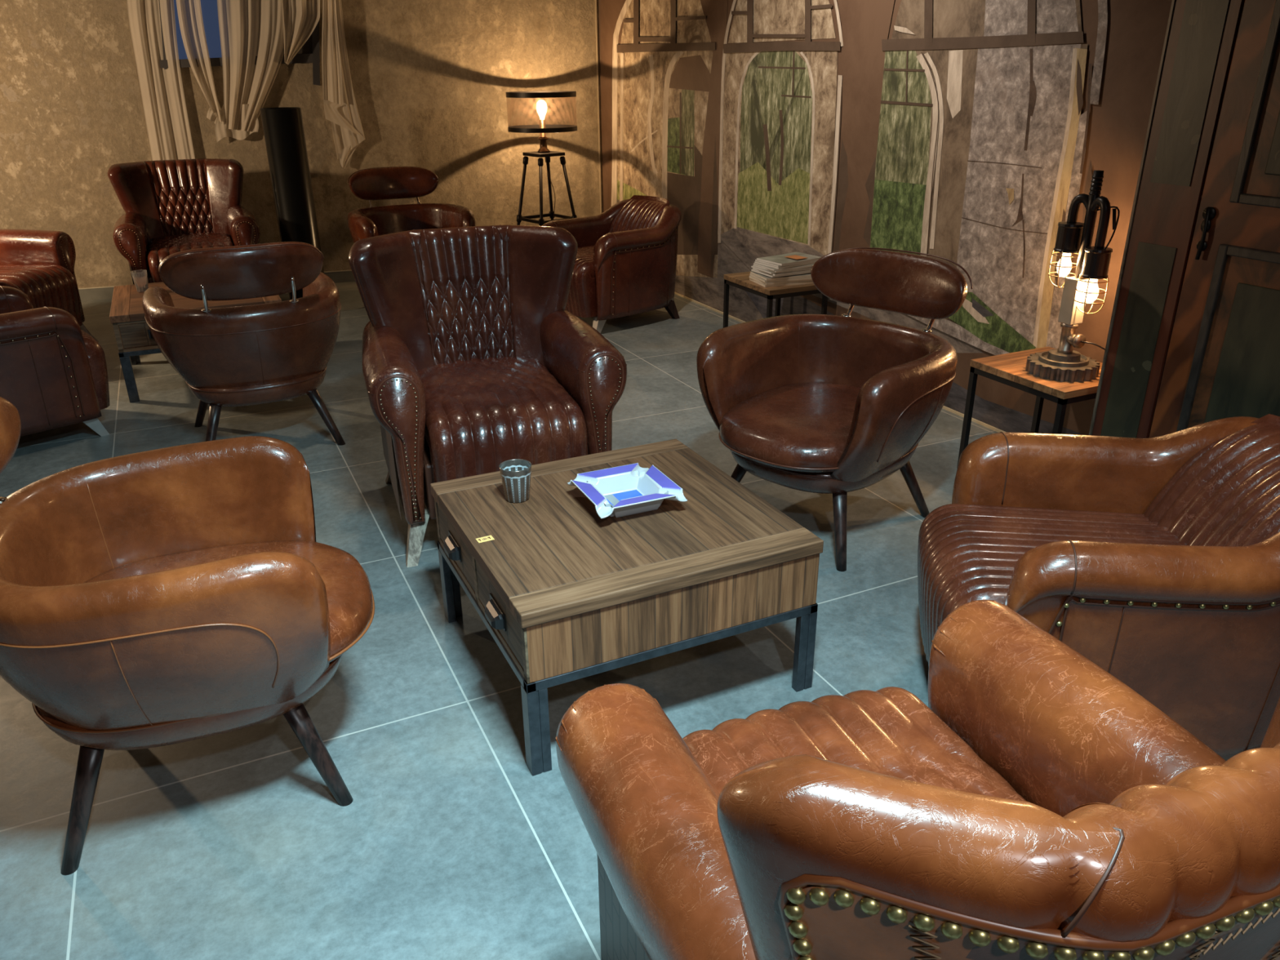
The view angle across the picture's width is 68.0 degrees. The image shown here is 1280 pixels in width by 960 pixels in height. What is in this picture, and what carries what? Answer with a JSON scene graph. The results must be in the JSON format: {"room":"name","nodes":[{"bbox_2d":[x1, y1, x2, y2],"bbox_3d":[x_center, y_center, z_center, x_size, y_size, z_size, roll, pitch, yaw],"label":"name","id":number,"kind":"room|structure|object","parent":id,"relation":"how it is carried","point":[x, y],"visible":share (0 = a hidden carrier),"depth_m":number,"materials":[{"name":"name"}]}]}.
{"room":"lounge","nodes":[
{"label":"lounge","id":0,"kind":"room"},
{"bbox_2d":[0,0,603,288],"bbox_3d":[-3.437,-2.748,6.780,6.534,2.800,0.120,-8,25,-17],"label":"wall","id":1,"kind":"structure","parent":0,"point":[431,79],"depth_m":7.13,"materials":[{"name":"paint"}]},
{"bbox_2d":[126,0,195,160],"bbox_3d":[-3.332,-3.052,6.564,0.411,1.663,0.057,-8,24,-16],"label":"curtain","id":2,"kind":"object","parent":1,"relation":"hanging from","point":[161,90],"visible":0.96,"depth_m":6.66,"materials":[{"name":"white fabric"}]},
{"bbox_2d":[78,270,355,301],"bbox_3d":[-3.403,-1.478,7.263,6.534,0.085,0.012,-8,25,-17],"label":"baseboard","id":3,"kind":"structure","parent":1,"relation":"attached to","point":[104,293],"depth_m":7.08,"materials":[{"name":"wood"}]},
{"bbox_2d":[158,0,319,85],"bbox_3d":[-2.801,-3.394,6.638,1.204,1.180,0.045,-8,25,-17],"label":"window","id":4,"kind":"structure","parent":1,"relation":"in","point":[308,52],"depth_m":6.70,"materials":[{"name":"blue glass"}]},
{"bbox_2d":[176,0,319,142],"bbox_3d":[-2.689,-3.208,6.686,1.028,1.541,0.094,-7,24,-15],"label":"curtain","id":5,"kind":"object","parent":1,"relation":"hanging from","point":[268,30],"visible":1,"depth_m":6.74,"materials":[{"name":"white fabric"}]},
{"bbox_2d":[321,0,364,168],"bbox_3d":[-2.213,-3.183,6.880,0.278,1.764,0.080,-7,24,-14],"label":"curtain","id":6,"kind":"object","parent":1,"relation":"hanging from","point":[340,108],"visible":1,"depth_m":6.98,"materials":[{"name":"white fabric"}]},
{"bbox_2d":[595,0,601,213],"bbox_3d":[-0.340,-3.203,7.631,0.012,2.700,0.012,-11,26,-23],"label":"trim","id":7,"kind":"structure","parent":1,"relation":"attached to","point":[595,0],"depth_m":7.69,"materials":[{"name":"paint"}]},
{"bbox_2d":[0,281,998,959],"bbox_3d":[-1.275,0.310,3.330,6.800,0.100,11.000,-11,26,-23],"label":"floor","id":8,"kind":"structure","parent":0,"point":[234,845],"depth_m":2.36,"materials":[{"name":"stone"}]},
{"bbox_2d":[0,229,98,342],"bbox_3d":[-3.833,-1.189,5.460,0.914,0.999,0.866,2,24,5],"label":"armchair","id":9,"kind":"object","parent":8,"relation":"on","point":[39,264],"visible":0.69,"depth_m":5.63,"materials":[{"name":"leather"}]},
{"bbox_2d":[0,285,110,436],"bbox_3d":[-2.950,-0.541,4.249,0.791,0.760,0.900,20,31,39],"label":"armchair","id":10,"kind":"object","parent":8,"relation":"on","point":[54,372],"visible":1,"depth_m":4.14,"materials":[{"name":"leather"}]},
{"bbox_2d":[107,158,260,284],"bbox_3d":[-3.048,-1.616,6.426,0.866,0.999,0.914,-11,25,-22],"label":"armchair","id":11,"kind":"object","parent":8,"relation":"on","point":[170,206],"visible":0.65,"depth_m":6.51,"materials":[{"name":"leather"}]},
{"bbox_2d":[0,396,374,875],"bbox_3d":[-1.066,0.258,2.156,0.887,0.928,0.821,-9,25,-19],"label":"armchair","id":12,"kind":"object","parent":8,"relation":"on","point":[171,595],"visible":1,"depth_m":2.00,"materials":[{"name":"leather"}]},
{"bbox_2d":[84,540,373,662],"bbox_3d":[-0.996,0.309,2.208,0.715,0.125,0.596,-9,25,-19],"label":"seat cushion","id":13,"kind":"object","parent":12,"relation":"on","point":[349,595],"depth_m":2.31,"materials":[{"name":"leather"}]},
{"bbox_2d":[109,281,281,402],"bbox_3d":[-2.423,-0.814,5.254,0.810,0.448,0.826,-11,26,-23],"label":"coffee table","id":14,"kind":"object","parent":8,"relation":"on","point":[133,335],"visible":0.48,"depth_m":4.82,"materials":[{"name":"brown wood"}]},
{"bbox_2d":[130,269,148,293],"bbox_3d":[-2.728,-1.086,5.183,0.080,0.112,0.080,-11,26,-23],"label":"water glass","id":15,"kind":"object","parent":14,"relation":"on","point":[140,277],"visible":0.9,"depth_m":5.16,"materials":[{"name":"white"}]},
{"bbox_2d":[142,241,345,445],"bbox_3d":[-1.726,-0.630,4.215,0.821,0.928,0.887,-12,26,-24],"label":"armchair","id":16,"kind":"object","parent":8,"relation":"on","point":[246,355],"visible":1,"depth_m":3.89,"materials":[{"name":"leather"}]},
{"bbox_2d":[260,106,324,299],"bbox_3d":[-2.439,-1.923,6.710,0.280,1.324,0.280,-11,26,-23],"label":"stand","id":17,"kind":"object","parent":8,"relation":"on","point":[282,126],"visible":0.67,"depth_m":6.53,"materials":[{"name":"black metal"}]},
{"bbox_2d":[347,166,475,242],"bbox_3d":[-1.575,-1.633,6.521,0.821,0.928,0.887,-12,26,-25],"label":"armchair","id":18,"kind":"object","parent":8,"relation":"on","point":[388,183],"visible":0.52,"depth_m":6.65,"materials":[{"name":"leather"}]},
{"bbox_2d":[348,224,626,567],"bbox_3d":[-0.560,-0.357,3.472,0.866,0.999,0.914,-8,25,-17],"label":"armchair","id":19,"kind":"object","parent":8,"relation":"on","point":[474,360],"visible":0.94,"depth_m":3.41,"materials":[{"name":"leather"}]},
{"bbox_2d":[506,90,577,226],"bbox_3d":[-0.735,-2.267,7.376,0.524,1.397,0.524,-19,29,-36],"label":"floor lamp","id":20,"kind":"object","parent":8,"relation":"on","point":[541,127],"visible":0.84,"depth_m":7.18,"materials":[{"name":"black metal"}]},
{"bbox_2d":[542,195,681,333],"bbox_3d":[-0.206,-1.442,6.260,0.900,0.760,0.791,-18,29,-35],"label":"armchair","id":21,"kind":"object","parent":8,"relation":"on","point":[625,263],"visible":0.85,"depth_m":6.02,"materials":[{"name":"leather"}]},
{"bbox_2d":[608,195,670,232],"bbox_3d":[0.012,-1.678,6.348,0.310,0.400,0.490,-18,29,-35],"label":"backrest","id":22,"kind":"object","parent":21,"relation":"on","point":[639,211],"depth_m":6.35,"materials":[{"name":"leather"}]},
{"bbox_2d":[430,439,823,775],"bbox_3d":[-0.079,0.289,2.664,0.826,0.448,0.810,-11,26,-23],"label":"coffee table","id":23,"kind":"object","parent":8,"relation":"on","point":[566,593],"visible":0.93,"depth_m":2.37,"materials":[{"name":"brown wood"}]},
{"bbox_2d":[475,535,494,542],"bbox_3d":[-0.396,0.151,2.424,0.042,0.002,0.027,-12,26,-25],"label":"sticker","id":24,"kind":"object","parent":23,"relation":"on","point":[487,538],"visible":1,"depth_m":2.42,"materials":[{"name":"yellow paper"}]},
{"bbox_2d":[498,458,531,502],"bbox_3d":[-0.343,0.005,2.634,0.089,0.100,0.089,-11,26,-23],"label":"glass","id":25,"kind":"object","parent":23,"relation":"on","point":[515,473],"visible":1,"depth_m":2.61,"materials":[{"name":"glass"}]},
{"bbox_2d":[567,462,687,519],"bbox_3d":[-0.038,0.038,2.605,0.256,0.058,0.256,-11,25,-22],"label":"ashtray","id":26,"kind":"object","parent":23,"relation":"on","point":[618,491],"visible":1,"depth_m":2.62,"materials":[{"name":"white ceramic"}]},
{"bbox_2d":[723,271,827,328],"bbox_3d":[0.768,-0.933,5.456,0.390,0.450,0.490,-11,26,-23],"label":"side table","id":27,"kind":"object","parent":8,"relation":"on","point":[739,280],"visible":0.46,"depth_m":5.24,"materials":[{"name":"brown wood"}]},
{"bbox_2d":[749,278,813,287],"bbox_3d":[0.789,-1.112,5.288,0.296,0.012,0.210,-8,24,-16],"label":"magazine","id":28,"kind":"object","parent":27,"relation":"on","point":[750,279],"visible":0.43,"depth_m":5.20,"materials":[{"name":"beige paper"}]},
{"bbox_2d":[749,275,812,284],"bbox_3d":[0.788,-1.125,5.284,0.296,0.012,0.210,-9,25,-18],"label":"magazine","id":29,"kind":"object","parent":28,"relation":"on","point":[750,277],"visible":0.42,"depth_m":5.20,"materials":[{"name":"beige paper"}]},
{"bbox_2d":[750,273,812,282],"bbox_3d":[0.790,-1.135,5.277,0.296,0.011,0.210,-7,24,-15],"label":"magazine","id":30,"kind":"object","parent":29,"relation":"on","point":[751,274],"visible":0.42,"depth_m":5.19,"materials":[{"name":"beige paper"}]},
{"bbox_2d":[750,271,811,280],"bbox_3d":[0.794,-1.146,5.275,0.296,0.011,0.210,-8,25,-17],"label":"magazine","id":31,"kind":"object","parent":30,"relation":"on","point":[803,275],"visible":0.44,"depth_m":5.19,"materials":[{"name":"beige paper"}]},
{"bbox_2d":[751,269,810,277],"bbox_3d":[0.803,-1.168,5.283,0.296,0.013,0.210,-12,26,-24],"label":"magazine","id":32,"kind":"object","parent":31,"relation":"on","point":[753,270],"visible":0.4,"depth_m":5.20,"materials":[{"name":"paper"}]},
{"bbox_2d":[752,267,810,275],"bbox_3d":[0.809,-1.175,5.277,0.296,0.012,0.210,-13,26,-26],"label":"magazine","id":33,"kind":"object","parent":32,"relation":"on","point":[802,271],"visible":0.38,"depth_m":5.18,"materials":[{"name":"paper"}]},
{"bbox_2d":[751,266,811,274],"bbox_3d":[0.802,-1.185,5.277,0.296,0.012,0.210,-11,25,-22],"label":"magazine","id":34,"kind":"object","parent":33,"relation":"on","point":[753,267],"visible":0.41,"depth_m":5.20,"materials":[{"name":"paper"}]},
{"bbox_2d":[752,264,812,272],"bbox_3d":[0.812,-1.194,5.276,0.296,0.012,0.210,-13,26,-27],"label":"magazine","id":35,"kind":"object","parent":34,"relation":"on","point":[754,265],"visible":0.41,"depth_m":5.19,"materials":[{"name":"paper"}]},
{"bbox_2d":[753,262,813,271],"bbox_3d":[0.813,-1.200,5.270,0.296,0.011,0.210,-11,26,-23],"label":"magazine","id":36,"kind":"object","parent":35,"relation":"on","point":[757,264],"visible":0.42,"depth_m":5.19,"materials":[{"name":"paper"}]},
{"bbox_2d":[754,261,815,269],"bbox_3d":[0.821,-1.215,5.284,0.296,0.013,0.210,-14,27,-28],"label":"magazine","id":37,"kind":"object","parent":36,"relation":"on","point":[755,262],"visible":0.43,"depth_m":5.20,"materials":[{"name":"paper"}]},
{"bbox_2d":[755,259,817,266],"bbox_3d":[0.825,-1.225,5.282,0.296,0.012,0.210,-13,26,-27],"label":"magazine","id":38,"kind":"object","parent":37,"relation":"on","point":[766,263],"visible":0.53,"depth_m":5.20,"materials":[{"name":"paper"}]},
{"bbox_2d":[756,251,821,265],"bbox_3d":[0.832,-1.234,5.275,0.296,0.018,0.210,-15,27,-30],"label":"magazine","id":39,"kind":"object","parent":38,"relation":"on","point":[796,257],"visible":0.97,"depth_m":5.25,"materials":[{"name":"paper"}]},
{"bbox_2d":[784,254,807,259],"bbox_3d":[0.866,-1.236,5.257,0.080,0.001,0.105,-15,27,-30],"label":"picture","id":40,"kind":"object","parent":39,"relation":"on","point":[790,257],"depth_m":5.25},
{"bbox_2d":[696,247,972,571],"bbox_3d":[0.682,-0.290,3.377,0.821,0.928,0.887,21,31,40],"label":"armchair","id":41,"kind":"object","parent":8,"relation":"on","point":[836,405],"visible":1,"depth_m":3.34,"materials":[{"name":"leather"}]},
{"bbox_2d":[720,382,861,472],"bbox_3d":[0.629,-0.206,3.357,0.596,0.125,0.715,21,31,40],"label":"seat cushion","id":42,"kind":"object","parent":41,"relation":"on","point":[789,427],"depth_m":3.20,"materials":[{"name":"leather"}]},
{"bbox_2d":[555,599,1279,959],"bbox_3d":[0.392,0.556,1.348,0.866,0.999,0.916,-9,25,-19],"label":"armchair","id":43,"kind":"object","parent":8,"relation":"on","point":[1038,806],"visible":1,"depth_m":0.84,"materials":[{"name":"leather"}]},
{"bbox_2d":[956,346,1102,467],"bbox_3d":[1.617,-0.221,3.773,0.425,0.470,0.470,-11,26,-23],"label":"side table","id":44,"kind":"object","parent":8,"relation":"on","point":[1008,369],"visible":0.48,"depth_m":3.65,"materials":[{"name":"brown wood"}]},
{"bbox_2d":[1025,169,1119,382],"bbox_3d":[1.632,-0.742,3.460,0.290,0.735,0.307,-11,26,-23],"label":"table lamp","id":45,"kind":"object","parent":44,"relation":"on","point":[1063,363],"visible":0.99,"depth_m":3.46,"materials":[{"name":"metal"}]},
{"bbox_2d":[917,413,1279,760],"bbox_3d":[1.171,0.241,2.356,0.900,0.760,0.791,3,24,7],"label":"armchair","id":46,"kind":"object","parent":8,"relation":"on","point":[1156,561],"visible":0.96,"depth_m":2.15,"materials":[{"name":"leather"}]},
{"bbox_2d":[1143,413,1279,546],"bbox_3d":[1.447,0.088,2.250,0.310,0.400,0.490,3,24,7],"label":"cushion","id":47,"kind":"object","parent":46,"relation":"on","point":[1220,486],"depth_m":2.31,"materials":[{"name":"leather"}]},
{"bbox_2d":[1088,0,1279,438],"bbox_3d":[2.047,-0.621,2.614,0.403,2.120,1.332,-11,26,-23],"label":"wardrobe","id":48,"kind":"object","parent":8,"relation":"on","point":[1193,338],"visible":0.69,"depth_m":2.86,"materials":[{"name":"brown wood"}]},
{"bbox_2d":[598,0,601,116],"bbox_3d":[1.816,-1.419,3.602,0.120,2.800,9.820,-11,26,-23],"label":"wall","id":49,"kind":"structure","parent":0,"point":[599,1],"depth_m":7.50,"materials":[{"name":"brown paint"}]},
{"bbox_2d":[674,291,1006,432],"bbox_3d":[1.766,-0.129,4.131,0.010,0.012,9.820,-11,26,-23],"label":"trim","id":50,"kind":"structure","parent":49,"relation":"attached to","point":[944,407],"depth_m":4.64,"materials":[{"name":"brown wood"}]},
{"bbox_2d":[600,0,1172,435],"bbox_3d":[0.764,-2.307,5.496,0.011,3.106,5.217,-11,26,-23],"label":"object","id":51,"kind":"structure","parent":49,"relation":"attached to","point":[963,132],"depth_m":4.59,"materials":[{"name":"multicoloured paint"}]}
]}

